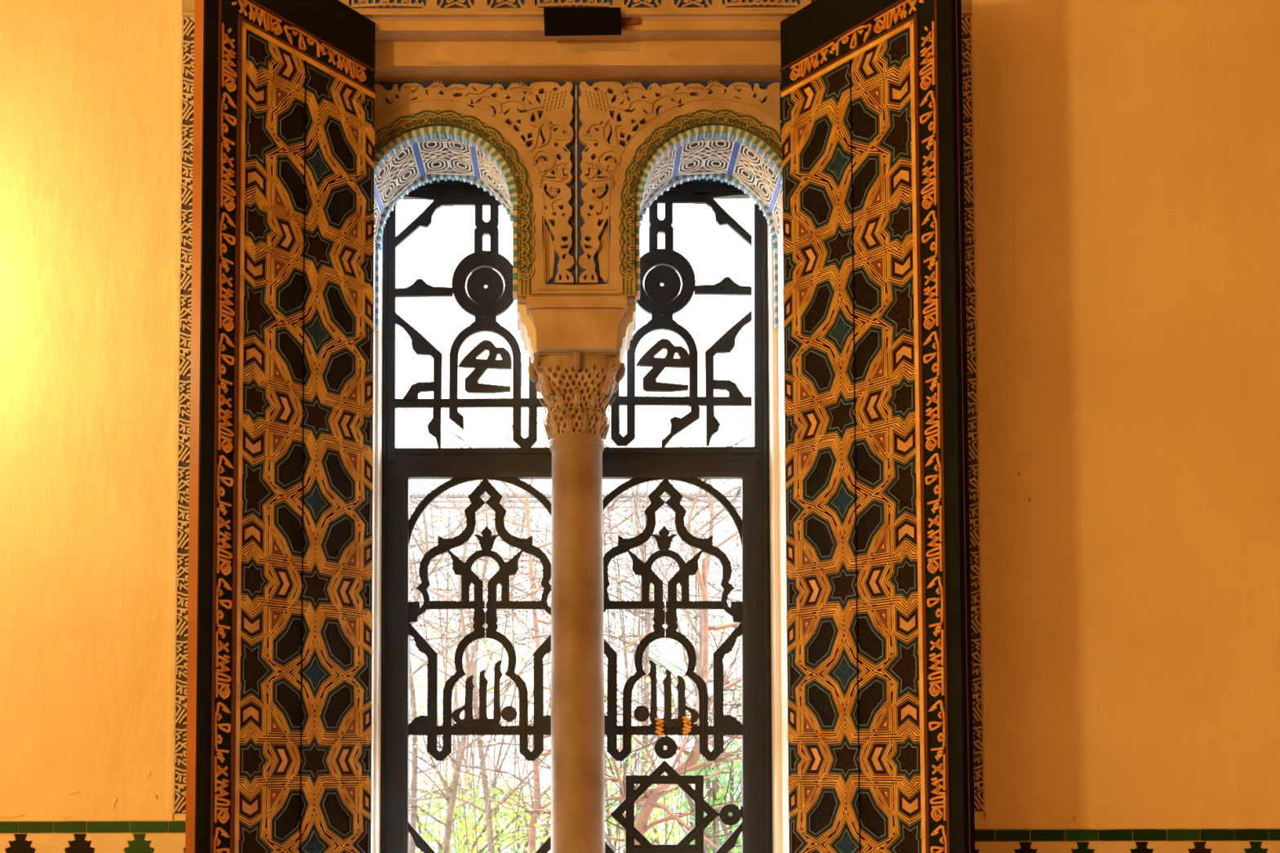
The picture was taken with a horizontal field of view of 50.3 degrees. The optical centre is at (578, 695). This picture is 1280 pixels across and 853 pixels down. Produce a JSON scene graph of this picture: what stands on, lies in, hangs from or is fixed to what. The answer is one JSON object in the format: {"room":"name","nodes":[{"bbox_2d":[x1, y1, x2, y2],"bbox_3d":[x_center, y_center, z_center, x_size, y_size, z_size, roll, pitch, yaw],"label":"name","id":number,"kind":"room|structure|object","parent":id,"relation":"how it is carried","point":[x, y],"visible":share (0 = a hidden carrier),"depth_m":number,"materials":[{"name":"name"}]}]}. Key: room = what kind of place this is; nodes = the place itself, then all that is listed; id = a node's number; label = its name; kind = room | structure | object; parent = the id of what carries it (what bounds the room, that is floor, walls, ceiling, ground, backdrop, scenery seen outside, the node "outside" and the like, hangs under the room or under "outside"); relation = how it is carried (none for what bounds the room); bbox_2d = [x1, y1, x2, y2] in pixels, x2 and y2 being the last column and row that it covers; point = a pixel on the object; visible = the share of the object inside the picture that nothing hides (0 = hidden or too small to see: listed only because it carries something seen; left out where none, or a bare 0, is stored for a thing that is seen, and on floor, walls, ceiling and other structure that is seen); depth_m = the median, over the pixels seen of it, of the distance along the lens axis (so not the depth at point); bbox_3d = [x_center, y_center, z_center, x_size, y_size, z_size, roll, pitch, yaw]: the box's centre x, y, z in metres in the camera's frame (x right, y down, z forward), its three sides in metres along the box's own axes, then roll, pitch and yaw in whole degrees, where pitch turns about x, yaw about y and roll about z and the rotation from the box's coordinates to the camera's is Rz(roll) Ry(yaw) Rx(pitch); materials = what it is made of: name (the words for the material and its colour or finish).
{"room":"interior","nodes":[
{"label":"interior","id":0,"kind":"room"},
{"bbox_2d":[0,0,1279,852],"bbox_3d":[-0.003,-1.174,5.056,9.111,6.022,0.942,0,-3,0],"label":"wall","id":1,"kind":"structure","parent":0,"point":[1122,157],"depth_m":4.58,"materials":[{"name":"paint"}]},
{"bbox_2d":[185,0,376,852],"bbox_3d":[-0.919,-0.689,4.294,0.053,3.244,0.713,-2,-3,36],"label":"shutter","id":2,"kind":"object","parent":1,"relation":"attached to","point":[278,740],"visible":1,"depth_m":4.25,"materials":[{"name":"brown wood"}]},
{"bbox_2d":[380,177,772,852],"bbox_3d":[-0.013,-0.471,5.267,1.517,3.268,0.056,0,-3,0],"label":"window","id":3,"kind":"structure","parent":1,"relation":"in","point":[687,464],"depth_m":5.26,"materials":[{"name":"black metal"}]},
{"bbox_2d":[654,717,664,735],"bbox_3d":[0.310,0.119,5.215,0.039,0.070,0.006,0,-3,0],"label":"spring","id":4,"kind":"object","parent":3,"relation":"attached to","point":[660,722],"visible":1,"depth_m":5.21,"materials":[{"name":"orange metal"}]},
{"bbox_2d":[681,716,692,734],"bbox_3d":[0.416,0.114,5.215,0.040,0.070,0.007,0,-3,0],"label":"spring","id":5,"kind":"object","parent":3,"relation":"attached to","point":[686,718],"visible":1,"depth_m":5.21,"materials":[{"name":"orange metal"}]},
{"bbox_2d":[528,350,625,852],"bbox_3d":[-0.004,-0.127,4.936,0.358,2.186,0.358,0,-3,0],"label":"marble column","id":6,"kind":"structure","parent":1,"relation":"on","point":[576,388],"depth_m":4.86,"materials":[{"name":"brown stone"}]},
{"bbox_2d":[181,0,972,17],"bbox_3d":[-0.006,-2.430,4.644,2.693,0.219,0.018,0,-3,0],"label":"trim","id":7,"kind":"structure","parent":1,"relation":"attached to","point":[367,8],"depth_m":4.64,"materials":[{"name":"paint"}]},
{"bbox_2d":[372,19,782,41],"bbox_3d":[-0.006,-2.298,4.762,1.556,0.036,0.187,0,-3,0],"label":"trim","id":8,"kind":"structure","parent":1,"relation":"attached to","point":[646,29],"depth_m":4.68,"materials":[{"name":"paint"}]},
{"bbox_2d":[374,40,781,82],"bbox_3d":[-0.006,-2.236,4.794,1.556,0.087,0.117,0,-3,0],"label":"lintel","id":9,"kind":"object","parent":1,"relation":"attached to","point":[507,61],"depth_m":4.74,"materials":[{"name":"paint"}]},
{"bbox_2d":[373,79,783,363],"bbox_3d":[-0.008,-1.641,4.998,1.645,1.082,0.418,0,-3,0],"label":"arch","id":10,"kind":"object","parent":1,"relation":"attached to","point":[575,168],"visible":0.85,"depth_m":4.82,"materials":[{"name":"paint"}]},
{"bbox_2d":[543,7,639,35],"bbox_3d":[0.045,-2.299,4.638,0.327,0.061,0.071,0,-3,0],"label":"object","id":11,"kind":"object","parent":1,"relation":"attached to","point":[558,21],"visible":1,"depth_m":4.60,"materials":[{"name":"black metal"}]},
{"bbox_2d":[779,0,975,852],"bbox_3d":[0.922,-0.694,4.293,0.054,3.244,0.715,2,-3,-36],"label":"shutter","id":12,"kind":"object","parent":1,"relation":"attached to","point":[879,649],"visible":1,"depth_m":4.25,"materials":[{"name":"brown wood"}]},
{"label":"outside","id":13,"kind":"structure","parent":0,"visible":0},
{"bbox_3d":[0.006,2.442,15.458,31.111,0.044,20.178,0,-3,0],"label":"ground","id":14,"kind":"structure","parent":13,"visible":0},
{"bbox_2d":[408,769,537,852],"bbox_3d":[-1.077,1.407,11.149,1.486,1.634,0.769,0,-3,0],"label":"shrub","id":15,"kind":"object","parent":14,"relation":"on","point":[462,823],"visible":0.37,"depth_m":11.09,"materials":[{"name":"green plant"}]},
{"bbox_2d":[410,623,548,852],"bbox_3d":[-1.151,0.785,14.083,1.825,3.149,0.938,0,-3,0],"label":"shrub","id":16,"kind":"object","parent":14,"relation":"on","point":[489,660],"visible":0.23,"depth_m":14.08,"materials":[{"name":"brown plant"}]},
{"bbox_2d":[444,777,551,852],"bbox_3d":[-0.520,1.483,11.812,1.338,1.541,0.689,0,-3,0],"label":"shrub","id":17,"kind":"object","parent":14,"relation":"on","point":[542,839],"visible":0.22,"depth_m":11.78,"materials":[{"name":"green plant"}]},
{"bbox_2d":[408,373,621,852],"bbox_3d":[-1.345,0.102,9.563,3.403,5.795,2.352,-1,-3,26],"label":"tree","id":18,"kind":"object","parent":14,"relation":"on","point":[413,793],"visible":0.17,"depth_m":9.41,"materials":[{"name":"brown plant"}]},
{"bbox_2d":[408,657,621,852],"bbox_3d":[-0.588,0.922,8.971,1.738,2.387,0.926,0,-3,0],"label":"bush","id":19,"kind":"object","parent":14,"relation":"on","point":[517,758],"visible":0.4,"depth_m":9.00,"materials":[{"name":"green plant"}]},
{"bbox_2d":[409,479,639,852],"bbox_3d":[-0.867,-0.026,12.481,3.030,4.613,1.504,0,-3,-6],"label":"tree","id":20,"kind":"object","parent":14,"relation":"on","point":[431,525],"visible":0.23,"depth_m":12.51,"materials":[{"name":"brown plant"}]},
{"bbox_2d":[408,501,712,852],"bbox_3d":[-0.737,0.593,7.908,3.207,3.818,2.269,0,-3,0],"label":"tree","id":21,"kind":"object","parent":14,"relation":"on","point":[451,800],"visible":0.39,"depth_m":7.89,"materials":[{"name":"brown plant"}]},
{"bbox_2d":[397,320,730,852],"bbox_3d":[-0.669,0.055,10.540,4.028,6.581,2.899,0,-3,0],"label":"tree","id":22,"kind":"object","parent":14,"relation":"on","point":[486,787],"visible":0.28,"depth_m":10.59,"materials":[{"name":"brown plant"}]},
{"bbox_2d":[408,489,741,852],"bbox_3d":[0.000,-0.081,18.936,15.556,5.323,1.467,0,-3,0],"label":"tree","id":23,"kind":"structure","parent":14,"relation":"on","point":[480,667],"depth_m":18.36,"materials":[{"name":"brown plant"}]},
{"bbox_2d":[399,330,753,852],"bbox_3d":[-0.063,0.184,8.955,2.773,5.213,2.468,1,-3,-24],"label":"tree","id":24,"kind":"object","parent":14,"relation":"on","point":[535,806],"visible":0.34,"depth_m":8.90,"materials":[{"name":"red plant"}]},
{"bbox_2d":[428,359,753,836],"bbox_3d":[0.676,0.413,11.322,3.801,6.179,2.784,0,-3,0],"label":"tree","id":25,"kind":"object","parent":14,"relation":"on","point":[646,668],"visible":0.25,"depth_m":11.06,"materials":[{"name":"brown plant"}]},
{"bbox_2d":[444,380,741,849],"bbox_3d":[0.947,0.214,9.773,4.190,5.710,2.670,-1,-3,21],"label":"tree","id":26,"kind":"object","parent":14,"relation":"on","point":[713,516],"visible":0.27,"depth_m":9.74,"materials":[{"name":"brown plant"}]},
{"bbox_2d":[505,441,741,852],"bbox_3d":[0.895,-0.058,12.934,3.153,4.709,1.793,-1,-3,7],"label":"tree","id":27,"kind":"object","parent":14,"relation":"on","point":[668,522],"visible":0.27,"depth_m":13.03,"materials":[{"name":"red plant"}]},
{"bbox_2d":[513,417,745,852],"bbox_3d":[0.733,0.227,7.180,2.233,4.235,1.556,0,-3,0],"label":"tree","id":28,"kind":"object","parent":14,"relation":"on","point":[652,796],"visible":0.34,"depth_m":7.43,"materials":[{"name":"red plant"}]},
{"bbox_2d":[531,647,741,852],"bbox_3d":[0.553,0.878,9.302,1.826,2.499,0.933,0,-3,0],"label":"bush","id":29,"kind":"object","parent":14,"relation":"on","point":[693,700],"visible":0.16,"depth_m":9.29,"materials":[{"name":"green plant"}]},
{"bbox_2d":[604,737,671,852],"bbox_3d":[0.281,1.214,10.271,0.852,1.924,0.459,0,-3,0],"label":"shrub","id":30,"kind":"object","parent":14,"relation":"on","point":[610,827],"visible":0.09,"depth_m":10.25,"materials":[{"name":"green plant"}]},
{"bbox_2d":[612,785,728,851],"bbox_3d":[0.803,1.482,11.585,1.081,1.513,0.558,0,-3,0],"label":"shrub","id":31,"kind":"object","parent":14,"relation":"on","point":[655,840],"visible":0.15,"depth_m":11.58,"materials":[{"name":"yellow plant"}]},
{"bbox_2d":[604,614,741,846],"bbox_3d":[1.229,0.742,14.739,2.058,3.283,1.105,0,-3,0],"label":"shrub","id":32,"kind":"object","parent":14,"relation":"on","point":[674,661],"visible":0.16,"depth_m":14.74,"materials":[{"name":"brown plant"}]},
{"bbox_2d":[675,738,741,852],"bbox_3d":[0.940,1.188,8.701,0.687,1.825,0.370,0,-3,0],"label":"shrub","id":33,"kind":"object","parent":14,"relation":"on","point":[716,797],"visible":0.17,"depth_m":8.70,"materials":[{"name":"green plant"}]},
{"bbox_2d":[679,813,741,852],"bbox_3d":[0.976,1.434,9.141,0.589,1.378,0.325,0,-3,0],"label":"shrub","id":34,"kind":"object","parent":14,"relation":"on","point":[691,822],"visible":0.12,"depth_m":9.14,"materials":[{"name":"green plant"}]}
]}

